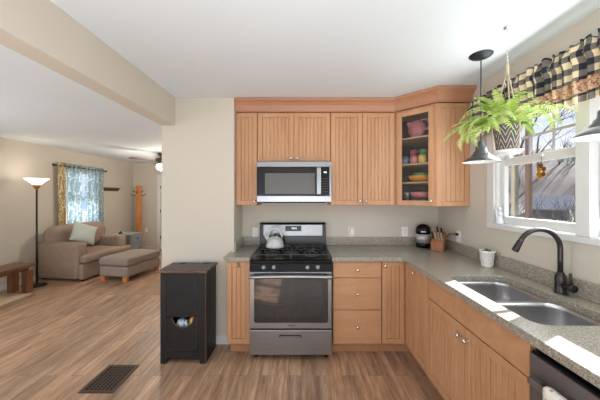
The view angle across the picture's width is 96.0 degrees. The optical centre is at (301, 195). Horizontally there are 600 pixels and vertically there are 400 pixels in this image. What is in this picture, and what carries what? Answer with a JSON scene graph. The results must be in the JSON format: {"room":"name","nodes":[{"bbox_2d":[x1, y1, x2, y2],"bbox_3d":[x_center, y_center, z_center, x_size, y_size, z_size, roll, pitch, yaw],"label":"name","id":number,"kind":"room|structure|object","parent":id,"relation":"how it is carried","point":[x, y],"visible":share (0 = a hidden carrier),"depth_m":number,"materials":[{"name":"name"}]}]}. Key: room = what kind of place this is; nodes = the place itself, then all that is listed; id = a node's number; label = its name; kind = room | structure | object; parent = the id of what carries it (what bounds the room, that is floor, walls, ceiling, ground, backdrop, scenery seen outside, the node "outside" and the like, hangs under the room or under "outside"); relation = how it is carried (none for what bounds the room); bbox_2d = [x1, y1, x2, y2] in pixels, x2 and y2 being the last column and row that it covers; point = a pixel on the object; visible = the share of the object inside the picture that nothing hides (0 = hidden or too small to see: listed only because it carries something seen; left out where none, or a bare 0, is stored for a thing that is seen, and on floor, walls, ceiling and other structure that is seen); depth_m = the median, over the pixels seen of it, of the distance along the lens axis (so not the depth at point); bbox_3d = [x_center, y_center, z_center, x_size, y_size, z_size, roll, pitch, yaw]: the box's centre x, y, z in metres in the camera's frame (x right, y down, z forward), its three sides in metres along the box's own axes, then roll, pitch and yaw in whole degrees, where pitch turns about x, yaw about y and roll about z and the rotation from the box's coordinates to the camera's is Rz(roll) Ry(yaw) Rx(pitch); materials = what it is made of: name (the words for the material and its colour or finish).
{"room":"kitchen","nodes":[
{"label":"kitchen","id":0,"kind":"room"},
{"bbox_2d":[0,137,132,284],"bbox_3d":[-4.900,0.290,2.925,0.100,2.480,9.650,0,0,0],"label":"wall","id":1,"kind":"structure","parent":0,"point":[19,160],"depth_m":4.94,"materials":[{"name":"beige paint"}]},
{"bbox_2d":[0,274,40,290],"bbox_3d":[-4.843,1.485,2.925,0.014,0.090,9.650,0,0,0],"label":"baseboard","id":2,"kind":"structure","parent":1,"relation":"attached to","point":[4,286],"depth_m":4.43,"materials":[{"name":"white paint"}]},
{"bbox_2d":[66,167,85,200],"bbox_3d":[-4.880,0.075,5.950,0.120,1.370,1.060,0,0,0],"label":"window","id":3,"kind":"structure","parent":1,"relation":"in","point":[83,170],"depth_m":6.02,"materials":[{"name":"white glass"}]},
{"bbox_2d":[52,163,106,171],"bbox_3d":[-4.809,-0.605,5.920,0.080,0.048,1.443,0,0,0],"label":"curtain rod","id":4,"kind":"object","parent":1,"relation":"attached to","point":[53,164],"visible":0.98,"depth_m":5.69,"materials":[{"name":"brown metal"}]},
{"bbox_2d":[58,162,65,224],"bbox_3d":[-4.792,0.122,5.393,0.068,1.575,0.198,0,0,0],"label":"curtain","id":5,"kind":"object","parent":4,"relation":"hanging from","point":[61,169],"visible":0.72,"depth_m":5.39,"materials":[{"name":"gold fabric"}]},
{"bbox_2d":[67,163,81,223],"bbox_3d":[-4.791,0.122,5.678,0.067,1.575,0.377,0,0,0],"label":"curtain","id":6,"kind":"object","parent":4,"relation":"hanging from","point":[74,175],"visible":0.77,"depth_m":5.71,"materials":[{"name":"blue fabric"}]},
{"bbox_2d":[85,166,103,224],"bbox_3d":[-4.792,0.122,6.263,0.068,1.575,0.568,0,0,0],"label":"curtain","id":7,"kind":"object","parent":4,"relation":"hanging from","point":[94,180],"visible":0.87,"depth_m":6.23,"materials":[{"name":"blue fabric"}]},
{"bbox_2d":[104,187,119,190],"bbox_3d":[-4.802,-0.170,6.875,0.094,0.090,0.510,0,0,0],"label":"shelf","id":8,"kind":"object","parent":1,"relation":"attached to","point":[105,188],"visible":0.99,"depth_m":6.83,"materials":[{"name":"brown wood"}]},
{"bbox_2d":[0,44,161,162],"bbox_3d":[-3.180,-1.025,2.925,3.540,0.150,9.850,0,0,0],"label":"ceiling","id":9,"kind":"structure","parent":0,"point":[40,105],"depth_m":3.31,"materials":[{"name":"white paint"}]},
{"bbox_2d":[128,153,161,170],"bbox_3d":[-2.985,-0.756,6.010,1.072,0.385,1.208,0,0,0],"label":"ceiling fan","id":10,"kind":"object","parent":9,"relation":"hanging from","point":[159,160],"visible":0.56,"depth_m":5.90,"materials":[{"name":"brown wood"}]},
{"bbox_2d":[0,0,174,124],"bbox_3d":[-1.380,-0.916,0.455,0.140,0.368,4.710,0,0,0],"label":"beam","id":11,"kind":"structure","parent":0,"point":[40,31],"depth_m":1.60,"materials":[{"name":"beige paint"}]},
{"bbox_2d":[133,163,161,245],"bbox_3d":[-3.130,0.290,7.800,3.640,2.480,0.100,0,0,0],"label":"wall","id":12,"kind":"structure","parent":0,"point":[144,174],"depth_m":7.75,"materials":[{"name":"beige paint"}]},
{"bbox_2d":[142,246,156,248],"bbox_3d":[-4.488,1.485,7.743,0.696,0.090,0.014,0,0,0],"label":"baseboard","id":13,"kind":"structure","parent":12,"relation":"attached to","point":[145,247],"depth_m":7.74,"materials":[{"name":"white paint"}]},
{"bbox_2d":[157,175,161,248],"bbox_3d":[-3.625,0.460,7.735,1.010,2.140,0.030,0,0,0],"label":"door","id":14,"kind":"structure","parent":12,"relation":"in","point":[159,177],"depth_m":7.73,"materials":[{"name":"white paint"}]},
{"bbox_2d":[162,98,241,334],"bbox_3d":[-1.075,0.255,3.060,0.750,2.550,0.520,0,0,0],"label":"wall","id":15,"kind":"structure","parent":0,"point":[202,218],"depth_m":2.80,"materials":[{"name":"beige paint"}]},
{"bbox_2d":[216,335,226,343],"bbox_3d":[-1.083,1.485,2.793,0.735,0.090,0.014,0,0,0],"label":"baseboard","id":16,"kind":"structure","parent":15,"relation":"attached to","point":[220,339],"depth_m":2.79,"materials":[{"name":"white paint"}]},
{"bbox_2d":[234,237,259,251],"bbox_3d":[-0.593,0.532,2.999,0.211,0.100,0.398,0,0,0],"label":"backsplash","id":17,"kind":"structure","parent":15,"relation":"attached to","point":[243,241],"depth_m":3.18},
{"bbox_2d":[0,249,442,399],"bbox_3d":[-1.596,1.560,2.925,6.708,0.060,9.850,0,0,0],"label":"floor","id":18,"kind":"structure","parent":0,"point":[55,339],"depth_m":2.47,"materials":[{"name":"brown wood"}]},
{"bbox_2d":[0,293,30,305],"bbox_3d":[-4.495,1.524,3.678,0.610,0.009,1.075,0,0,0],"label":"rug","id":19,"kind":"object","parent":18,"relation":"on","point":[5,298],"visible":1,"depth_m":4.08,"materials":[{"name":"carpet"}]},
{"bbox_2d":[0,263,35,292],"bbox_3d":[-4.480,1.304,3.688,0.370,0.452,1.375,0,0,0],"label":"bench","id":20,"kind":"object","parent":18,"relation":"on","point":[12,270],"visible":1,"depth_m":4.25,"materials":[{"name":"brown wood"}]},
{"bbox_2d":[23,178,48,287],"bbox_3d":[-4.520,0.616,4.610,0.336,1.828,0.336,0,0,0],"label":"floor lamp","id":21,"kind":"object","parent":18,"relation":"on","point":[36,183],"visible":0.93,"depth_m":4.60,"materials":[{"name":"brown metal"}]},
{"bbox_2d":[39,222,130,280],"bbox_3d":[-4.260,1.038,5.436,0.983,0.985,1.180,0,0,7],"label":"armchair","id":22,"kind":"object","parent":18,"relation":"on","point":[60,257],"visible":0.8,"depth_m":4.90,"materials":[{"name":"brown fabric"}]},
{"bbox_2d":[43,222,104,246],"bbox_3d":[-4.549,0.805,5.474,0.361,0.521,1.175,0,0,7],"label":"cushion","id":23,"kind":"object","parent":22,"relation":"on","point":[52,236],"depth_m":5.07,"materials":[{"name":"brown fabric"}]},
{"bbox_2d":[69,220,97,245],"bbox_3d":[-4.175,0.714,5.185,0.238,0.511,0.544,0,0,31],"label":"throw pillow","id":24,"kind":"object","parent":22,"relation":"on","point":[81,232],"visible":0.99,"depth_m":5.13,"materials":[{"name":"white fabric"}]},
{"bbox_2d":[78,365,138,392],"bbox_3d":[-1.599,1.527,2.266,0.273,0.005,0.348,0,0,0],"label":"floor vent","id":25,"kind":"object","parent":18,"relation":"in","point":[111,377],"visible":1,"depth_m":2.25,"materials":[{"name":"brown metal"}]},
{"bbox_2d":[113,232,142,249],"bbox_3d":[-4.142,1.204,6.397,0.556,0.652,0.465,0,0,0],"label":"side table","id":26,"kind":"object","parent":18,"relation":"on","point":[134,239],"visible":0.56,"depth_m":6.33,"materials":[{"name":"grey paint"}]},
{"bbox_2d":[99,249,159,281],"bbox_3d":[-3.295,1.308,5.235,0.610,0.445,0.884,0,0,10],"label":"ottoman","id":27,"kind":"object","parent":18,"relation":"on","point":[124,264],"visible":1,"depth_m":4.90,"materials":[{"name":"brown fabric"}]},
{"bbox_2d":[99,249,159,265],"bbox_3d":[-3.295,1.173,5.235,0.610,0.177,0.884,0,0,10],"label":"cushion","id":28,"kind":"object","parent":27,"relation":"on","point":[134,257],"depth_m":4.99,"materials":[{"name":"brown fabric"}]},
{"bbox_2d":[131,185,144,248],"bbox_3d":[-4.515,0.620,7.500,0.383,1.820,0.383,0,0,45],"label":"coat rack","id":29,"kind":"object","parent":18,"relation":"on","point":[139,190],"visible":0.73,"depth_m":7.45,"materials":[{"name":"brown wood"}]},
{"bbox_2d":[156,262,217,363],"bbox_3d":[-1.083,1.101,2.598,0.455,0.857,0.317,0,0,0],"label":"base cabinet","id":30,"kind":"object","parent":18,"relation":"on","point":[187,289],"visible":1,"depth_m":2.46,"materials":[{"name":"black wood"}]},
{"bbox_2d":[176,317,189,326],"bbox_3d":[-1.111,1.280,2.536,0.127,0.275,0.104,0,0,0],"label":"plastic bag","id":31,"kind":"object","parent":30,"relation":"in","point":[182,322],"visible":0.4,"depth_m":2.50,"materials":[{"name":"blue plastic"}]},
{"bbox_2d":[227,262,249,350],"bbox_3d":[-0.602,1.077,2.885,0.223,0.905,0.622,0,0,0],"label":"base cabinet","id":32,"kind":"object","parent":18,"relation":"on","point":[238,281],"visible":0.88,"depth_m":2.59,"materials":[{"name":"brown wood"}]},
{"bbox_2d":[223,237,259,261],"bbox_3d":[-0.615,0.553,2.877,0.256,0.142,0.643,0,0,0],"label":"countertop","id":33,"kind":"structure","parent":32,"relation":"on","point":[244,247],"depth_m":2.83,"materials":[{"name":"grey stone"}]},
{"bbox_2d":[249,222,331,356],"bbox_3d":[-0.100,0.919,2.792,0.766,1.222,0.756,0,0,0],"label":"gas stove","id":34,"kind":"object","parent":18,"relation":"on","point":[291,285],"visible":0.94,"depth_m":2.49,"materials":[{"name":"silver metal"}]},
{"bbox_2d":[264,228,283,248],"bbox_3d":[-0.285,0.445,2.900,0.195,0.209,0.195,0,0,39],"label":"tea kettle","id":35,"kind":"object","parent":34,"relation":"on","point":[273,242],"visible":1,"depth_m":2.84,"materials":[{"name":"grey ceramic"}]},
{"bbox_2d":[249,248,331,262],"bbox_3d":[-0.100,0.610,2.834,0.766,0.031,0.672,0,0,0],"label":"cooktop","id":36,"kind":"object","parent":34,"relation":"in","point":[255,258],"depth_m":2.61,"materials":[{"name":"black metal"}]},
{"bbox_2d":[332,262,380,350],"bbox_3d":[0.534,1.077,2.873,0.468,0.905,0.645,0,0,0],"label":"base cabinet","id":37,"kind":"object","parent":18,"relation":"on","point":[356,286],"visible":0.95,"depth_m":2.58,"materials":[{"name":"brown wood"}]},
{"bbox_2d":[379,262,437,390],"bbox_3d":[1.193,1.077,2.657,0.842,0.905,1.078,0,0,0],"label":"base cabinet","id":38,"kind":"object","parent":18,"relation":"on","point":[404,290],"visible":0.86,"depth_m":2.58,"materials":[{"name":"brown wood"}]},
{"bbox_2d":[326,237,599,388],"bbox_3d":[0.952,0.553,1.449,1.328,0.142,3.498,0,0,0],"label":"countertop","id":39,"kind":"structure","parent":38,"relation":"on","point":[577,348],"depth_m":1.77,"materials":[{"name":"grey stone"}]},
{"bbox_2d":[416,224,430,247],"bbox_3d":[1.385,0.449,3.074,0.156,0.265,0.146,0,0,20],"label":"countertop appliance","id":40,"kind":"object","parent":39,"relation":"on","point":[423,231],"visible":1,"depth_m":3.02,"materials":[{"name":"black plastic"}]},
{"bbox_2d":[431,231,445,251],"bbox_3d":[1.472,0.486,2.901,0.124,0.191,0.165,0,0,38],"label":"knife block","id":41,"kind":"object","parent":39,"relation":"on","point":[436,245],"visible":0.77,"depth_m":2.84,"materials":[{"name":"brown wood"}]},
{"bbox_2d":[479,248,495,266],"bbox_3d":[1.540,0.509,2.240,0.118,0.144,0.118,0,0,0],"label":"planter","id":42,"kind":"object","parent":39,"relation":"on","point":[487,256],"visible":1,"depth_m":2.20,"materials":[{"name":"ceramic"}]},
{"bbox_2d":[457,281,599,325],"bbox_3d":[1.270,0.715,1.593,0.456,0.182,0.797,0,0,0],"label":"sink","id":43,"kind":"object","parent":39,"relation":"in","point":[532,307],"visible":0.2,"depth_m":1.57,"materials":[{"name":"metal"}]},
{"bbox_2d":[511,227,577,294],"bbox_3d":[1.424,0.384,1.593,0.319,0.393,0.116,0,0,0],"label":"faucet","id":44,"kind":"object","parent":39,"relation":"on","point":[561,286],"visible":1,"depth_m":1.61,"materials":[{"name":"black metal"}]},
{"bbox_2d":[428,278,538,399],"bbox_3d":[1.284,1.080,1.642,0.656,0.900,0.944,0,0,0],"label":"base cabinet","id":45,"kind":"object","parent":18,"relation":"on","point":[472,356],"visible":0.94,"depth_m":1.59,"materials":[{"name":"brown wood"}]},
{"bbox_2d":[527,350,599,399],"bbox_3d":[1.259,1.080,0.863,0.662,0.900,0.592,0,0,0],"label":"dishwasher","id":46,"kind":"object","parent":18,"relation":"on","point":[545,371],"visible":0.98,"depth_m":1.04,"materials":[{"name":"silver metal"}]},
{"bbox_2d":[542,386,566,399],"bbox_3d":[0.935,0.909,0.967,0.043,0.372,0.122,0,0,0],"label":"dish towel","id":47,"kind":"object","parent":46,"relation":"hanging from","point":[548,393],"visible":1,"depth_m":1.00,"materials":[{"name":"fabric"}]},
{"bbox_2d":[50,0,599,109],"bbox_3d":[0.199,-1.060,0.650,3.118,0.080,5.300,0,0,0],"label":"ceiling","id":48,"kind":"structure","parent":0,"point":[189,48],"depth_m":1.77,"materials":[{"name":"white paint"}]},
{"bbox_2d":[462,49,500,163],"bbox_3d":[1.298,-0.632,1.953,0.238,0.774,0.238,0,0,0],"label":"pendant lamp","id":49,"kind":"object","parent":48,"relation":"hanging from","point":[481,155],"visible":1,"depth_m":1.93,"materials":[{"name":"grey metal"}]},
{"bbox_2d":[503,25,511,34],"bbox_3d":[1.243,-0.994,1.630,0.041,0.049,0.040,0,0,-43],"label":"ceiling hook","id":50,"kind":"object","parent":48,"relation":"attached to","point":[508,27],"visible":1,"depth_m":1.63,"materials":[{"name":"silver metal"}]},
{"bbox_2d":[443,36,576,154],"bbox_3d":[1.218,-0.615,1.601,0.579,0.725,0.595,0,0,6],"label":"hanging planter","id":51,"kind":"object","parent":50,"relation":"hanging from","point":[506,127],"visible":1,"depth_m":1.57,"materials":[{"name":"plant"}]},
{"bbox_2d":[569,110,599,141],"bbox_3d":[1.300,-0.635,1.143,0.238,0.767,0.238,0,0,0],"label":"pendant lamp","id":52,"kind":"object","parent":48,"relation":"hanging from","point":[592,134],"visible":1,"depth_m":1.16,"materials":[{"name":"grey metal"}]},
{"bbox_2d":[242,110,437,236],"bbox_3d":[0.459,0.255,3.260,2.318,2.550,0.120,0,0,0],"label":"wall","id":53,"kind":"structure","parent":0,"point":[366,220],"depth_m":3.20,"materials":[{"name":"beige paint"}]},
{"bbox_2d":[236,112,261,204],"bbox_3d":[-0.585,-0.398,3.017,0.225,0.995,0.361,0,0,0],"label":"upper cabinet","id":54,"kind":"object","parent":53,"relation":"attached to","point":[246,122],"visible":0.98,"depth_m":2.87,"materials":[{"name":"brown wood"}]},
{"bbox_2d":[252,227,258,236],"bbox_3d":[-0.545,0.430,3.196,0.072,0.116,0.007,0,0,0],"label":"wall outlet","id":55,"kind":"object","parent":53,"relation":"attached to","point":[255,230],"visible":1,"depth_m":3.19,"materials":[{"name":"white plastic"}]},
{"bbox_2d":[258,112,329,161],"bbox_3d":[-0.082,-0.625,3.017,0.777,0.540,0.361,0,0,0],"label":"upper cabinet","id":56,"kind":"object","parent":53,"relation":"attached to","point":[282,136],"visible":0.92,"depth_m":2.88,"materials":[{"name":"brown wood"}]},
{"bbox_2d":[257,162,330,202],"bbox_3d":[-0.075,-0.140,2.953,0.761,0.423,0.486,0,0,0],"label":"microwave","id":57,"kind":"object","parent":56,"relation":"attached to","point":[277,182],"visible":1,"depth_m":2.75,"materials":[{"name":"silver metal"}]},
{"bbox_2d":[328,112,393,204],"bbox_3d":[0.648,-0.398,3.017,0.679,0.995,0.361,0,0,0],"label":"upper cabinet","id":58,"kind":"object","parent":53,"relation":"attached to","point":[361,143],"visible":0.99,"depth_m":2.88,"materials":[{"name":"brown wood"}]},
{"bbox_2d":[402,227,407,236],"bbox_3d":[1.222,0.422,3.196,0.072,0.116,0.007,0,0,0],"label":"wall outlet","id":59,"kind":"object","parent":53,"relation":"attached to","point":[404,229],"visible":1,"depth_m":3.19,"materials":[{"name":"white plastic"}]},
{"bbox_2d":[394,103,469,205],"bbox_3d":[1.302,-0.398,2.887,0.625,0.995,0.620,0,0,0],"label":"upper cabinet","id":60,"kind":"object","parent":53,"relation":"attached to","point":[448,183],"visible":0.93,"depth_m":2.60,"materials":[{"name":"brown wood"}]},
{"bbox_2d":[234,86,476,111],"bbox_3d":[0.475,-0.956,2.786,2.346,0.120,0.354,0,0,9],"label":"crown molding","id":61,"kind":"structure","parent":60,"relation":"attached to","point":[435,94],"depth_m":2.81,"materials":[{"name":"brown wood"}]},
{"bbox_2d":[402,156,408,163],"bbox_3d":[1.111,-0.378,2.891,0.078,0.078,0.090,0,0,25],"label":"mug","id":62,"kind":"object","parent":60,"relation":"on","point":[405,160],"visible":0.9,"depth_m":2.85,"materials":[{"name":"ceramic"}]},
{"bbox_2d":[410,155,418,163],"bbox_3d":[1.180,-0.378,2.823,0.078,0.078,0.090,0,0,40],"label":"mug","id":63,"kind":"object","parent":60,"relation":"on","point":[413,159],"visible":0.8,"depth_m":2.79,"materials":[{"name":"ceramic"}]},
{"bbox_2d":[402,135,427,144],"bbox_3d":[1.304,-0.605,2.912,0.595,0.016,0.544,0,0,0],"label":"shelf","id":64,"kind":"object","parent":60,"relation":"attached to","point":[418,140],"depth_m":2.90,"materials":[{"name":"brown wood"}]},
{"bbox_2d":[402,162,427,168],"bbox_3d":[1.304,-0.330,2.912,0.595,0.016,0.544,0,0,0],"label":"shelf","id":65,"kind":"object","parent":60,"relation":"attached to","point":[424,165],"depth_m":2.95,"materials":[{"name":"brown wood"}]},
{"bbox_2d":[402,181,427,184],"bbox_3d":[1.304,-0.138,2.912,0.595,0.016,0.544,0,0,0],"label":"shelf","id":66,"kind":"object","parent":60,"relation":"attached to","point":[403,182],"depth_m":2.85,"materials":[{"name":"brown wood"}]},
{"bbox_2d":[406,118,427,136],"bbox_3d":[1.232,-0.711,2.847,0.255,0.194,0.096,0,0,45],"label":"pitcher","id":67,"kind":"object","parent":60,"relation":"on","point":[417,127],"visible":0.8,"depth_m":2.82,"materials":[{"name":"ceramic"}]},
{"bbox_2d":[408,175,427,181],"bbox_3d":[1.261,-0.177,2.847,0.270,0.060,0.270,0,0,0],"label":"serving bowl","id":68,"kind":"object","parent":60,"relation":"on","point":[422,178],"visible":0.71,"depth_m":2.77,"materials":[{"name":"ceramic"}]},
{"bbox_3d":[1.261,-0.203,2.847,0.236,0.022,0.236,0,0,0],"label":"dinner plate","id":69,"kind":"object","parent":68,"relation":"in","visible":0},
{"bbox_2d":[412,173,427,174],"bbox_3d":[1.261,-0.224,2.847,0.170,0.030,0.170,0,0,0],"label":"shallow bowl","id":70,"kind":"object","parent":69,"relation":"on","point":[412,173],"visible":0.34,"depth_m":2.79,"materials":[{"name":"green ceramic"}]},
{"bbox_2d":[410,198,427,200],"bbox_3d":[1.264,0.050,2.836,0.224,0.062,0.224,0,0,0],"label":"casserole dish","id":71,"kind":"object","parent":60,"relation":"on","point":[412,199],"visible":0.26,"depth_m":2.75,"materials":[{"name":"clear glass"}]},
{"bbox_2d":[410,192,427,197],"bbox_3d":[1.264,-0.012,2.836,0.236,0.060,0.236,0,0,0],"label":"mixing bowl","id":72,"kind":"object","parent":71,"relation":"on","point":[413,194],"visible":0.77,"depth_m":2.76,"materials":[{"name":"ceramic"}]},
{"bbox_2d":[418,155,426,162],"bbox_3d":[1.242,-0.378,2.761,0.090,0.078,0.078,0,0,-23],"label":"mug","id":73,"kind":"object","parent":60,"relation":"on","point":[422,158],"visible":0.96,"depth_m":2.73,"materials":[{"name":"yellow ceramic"}]},
{"bbox_3d":[1.299,-0.378,2.867,0.102,0.078,0.077,0,0,-33],"label":"mug","id":74,"kind":"object","parent":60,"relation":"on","visible":0},
{"bbox_2d":[419,149,427,154],"bbox_3d":[1.294,-0.458,2.857,0.090,0.078,0.078,0,0,36],"label":"mug","id":75,"kind":"object","parent":74,"relation":"on","point":[421,151],"visible":0.61,"depth_m":2.83,"materials":[{"name":"green ceramic"}]},
{"label":"mug","id":76,"kind":"object","parent":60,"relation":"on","visible":0},
{"bbox_2d":[410,150,418,155],"bbox_3d":[1.220,-0.458,2.924,0.090,0.078,0.078,0,0,36],"label":"mug","id":77,"kind":"object","parent":76,"relation":"on","point":[412,152],"visible":0.63,"depth_m":2.90,"materials":[{"name":"ceramic"}]},
{"bbox_3d":[0.588,0.425,3.196,0.072,0.116,0.007,0,0,0],"label":"wall outlet","id":78,"kind":"object","parent":53,"relation":"attached to","visible":0},
{"bbox_2d":[349,226,353,234],"bbox_3d":[0.588,0.408,3.166,0.052,0.103,0.049,0,0,0],"label":"air freshener","id":79,"kind":"object","parent":78,"relation":"attached to","point":[351,231],"visible":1,"depth_m":3.15,"materials":[{"name":"white plastic"}]},
{"bbox_2d":[438,8,599,284],"bbox_3d":[1.668,0.255,0.710,0.100,2.550,5.220,0,0,0],"label":"wall","id":80,"kind":"structure","parent":0,"point":[582,260],"depth_m":2.03,"materials":[{"name":"beige paint"}]},
{"bbox_2d":[456,230,460,242],"bbox_3d":[1.614,0.415,2.775,0.007,0.116,0.072,0,0,0],"label":"wall outlet","id":81,"kind":"object","parent":80,"relation":"attached to","point":[458,238],"visible":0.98,"depth_m":2.77,"materials":[{"name":"white plastic"}]},
{"bbox_2d":[326,237,599,303],"bbox_3d":[0.952,0.532,1.449,1.328,0.100,3.498,0,0,0],"label":"backsplash","id":82,"kind":"structure","parent":80,"relation":"attached to","point":[587,290],"depth_m":2.11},
{"bbox_2d":[467,28,599,138],"bbox_3d":[1.567,-0.693,1.520,0.101,0.353,1.999,0,0,0],"label":"valance","id":83,"kind":"object","parent":80,"relation":"attached to","point":[572,76],"visible":0.61,"depth_m":1.62,"materials":[{"name":"multicoloured fabric"}]},
{"bbox_2d":[487,96,599,245],"bbox_3d":[1.669,-0.297,1.560,0.147,1.135,1.550,0,0,0],"label":"window","id":84,"kind":"structure","parent":80,"relation":"in","point":[586,226],"depth_m":1.57,"materials":[{"name":"white paint"}]},
{"bbox_2d":[495,207,504,223],"bbox_3d":[1.618,0.157,2.205,0.100,0.140,0.064,0,0,-40],"label":"angel figurine","id":85,"kind":"object","parent":84,"relation":"on","point":[499,215],"visible":1,"depth_m":2.19,"materials":[{"name":"white ceramic"}]},
{"bbox_2d":[536,154,545,178],"bbox_3d":[1.639,-0.203,1.846,0.017,0.171,0.074,0,0,0],"label":"suncatcher","id":86,"kind":"object","parent":84,"relation":"hanging from","point":[539,174],"visible":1,"depth_m":1.84,"materials":[{"name":"orange glass"}]},
{"label":"outside","id":87,"kind":"structure","parent":0,"visible":0},
{"bbox_2d":[508,146,574,222],"bbox_3d":[31.900,-2.054,17.500,60.000,7.936,85.000,0,0,0],"label":"ground","id":88,"kind":"structure","parent":87,"point":[558,179],"depth_m":20.81,"materials":[{"name":"white snow"}]},
{"bbox_2d":[509,141,538,214],"bbox_3d":[13.975,-1.286,18.052,2.514,5.224,5.365,0,0,28],"label":"bare tree","id":89,"kind":"object","parent":88,"relation":"on","point":[524,141],"visible":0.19,"depth_m":17.53,"materials":[{"name":"grey plant"}]},
{"bbox_2d":[525,119,531,218],"bbox_3d":[4.250,-0.192,5.050,0.080,4.100,0.080,0,0,0],"label":"porch post","id":90,"kind":"object","parent":88,"relation":"on","point":[528,167],"visible":0.16,"depth_m":5.01,"materials":[{"name":"brown wood"}]},
{"bbox_2d":[520,117,537,148],"bbox_3d":[26.066,-10.312,26.626,6.686,10.793,5.844,0,0,0],"label":"bare tree","id":91,"kind":"object","parent":88,"relation":"on","point":[523,140],"visible":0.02,"depth_m":28.79,"materials":[{"name":"grey plant"}]},
{"bbox_2d":[508,131,574,222],"bbox_3d":[18.754,-2.155,15.672,24.003,8.134,15.930,0,0,-43],"label":"brush","id":92,"kind":"object","parent":88,"relation":"on","point":[565,143],"visible":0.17,"depth_m":11.82,"materials":[{"name":"grey plant"}]},
{"bbox_2d":[523,195,574,218],"bbox_3d":[15.200,0.715,16.600,2.000,1.530,2.160,0,0,-42],"label":"shed","id":93,"kind":"object","parent":88,"relation":"on","point":[549,200],"visible":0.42,"depth_m":16.05,"materials":[{"name":"grey"}]},
{"bbox_2d":[536,107,574,167],"bbox_3d":[19.870,-5.142,19.585,3.509,7.366,4.110,0,0,0],"label":"bare tree","id":94,"kind":"object","parent":88,"relation":"on","point":[537,150],"visible":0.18,"depth_m":20.55,"materials":[{"name":"grey plant"}]},
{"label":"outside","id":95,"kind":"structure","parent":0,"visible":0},
{"bbox_2d":[511,154,518,216],"bbox_3d":[1.865,0.330,2.360,0.036,3.000,0.044,0,0,0],"label":"downspout","id":96,"kind":"object","parent":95,"point":[514,169],"visible":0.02,"depth_m":2.34,"materials":[{"name":"white metal"}]},
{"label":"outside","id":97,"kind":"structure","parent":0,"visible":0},
{"bbox_2d":[66,209,85,223],"bbox_3d":[-32.575,1.980,10.000,54.850,0.100,60.000,0,0,0],"label":"ground","id":98,"kind":"structure","parent":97,"point":[83,210],"depth_m":26.73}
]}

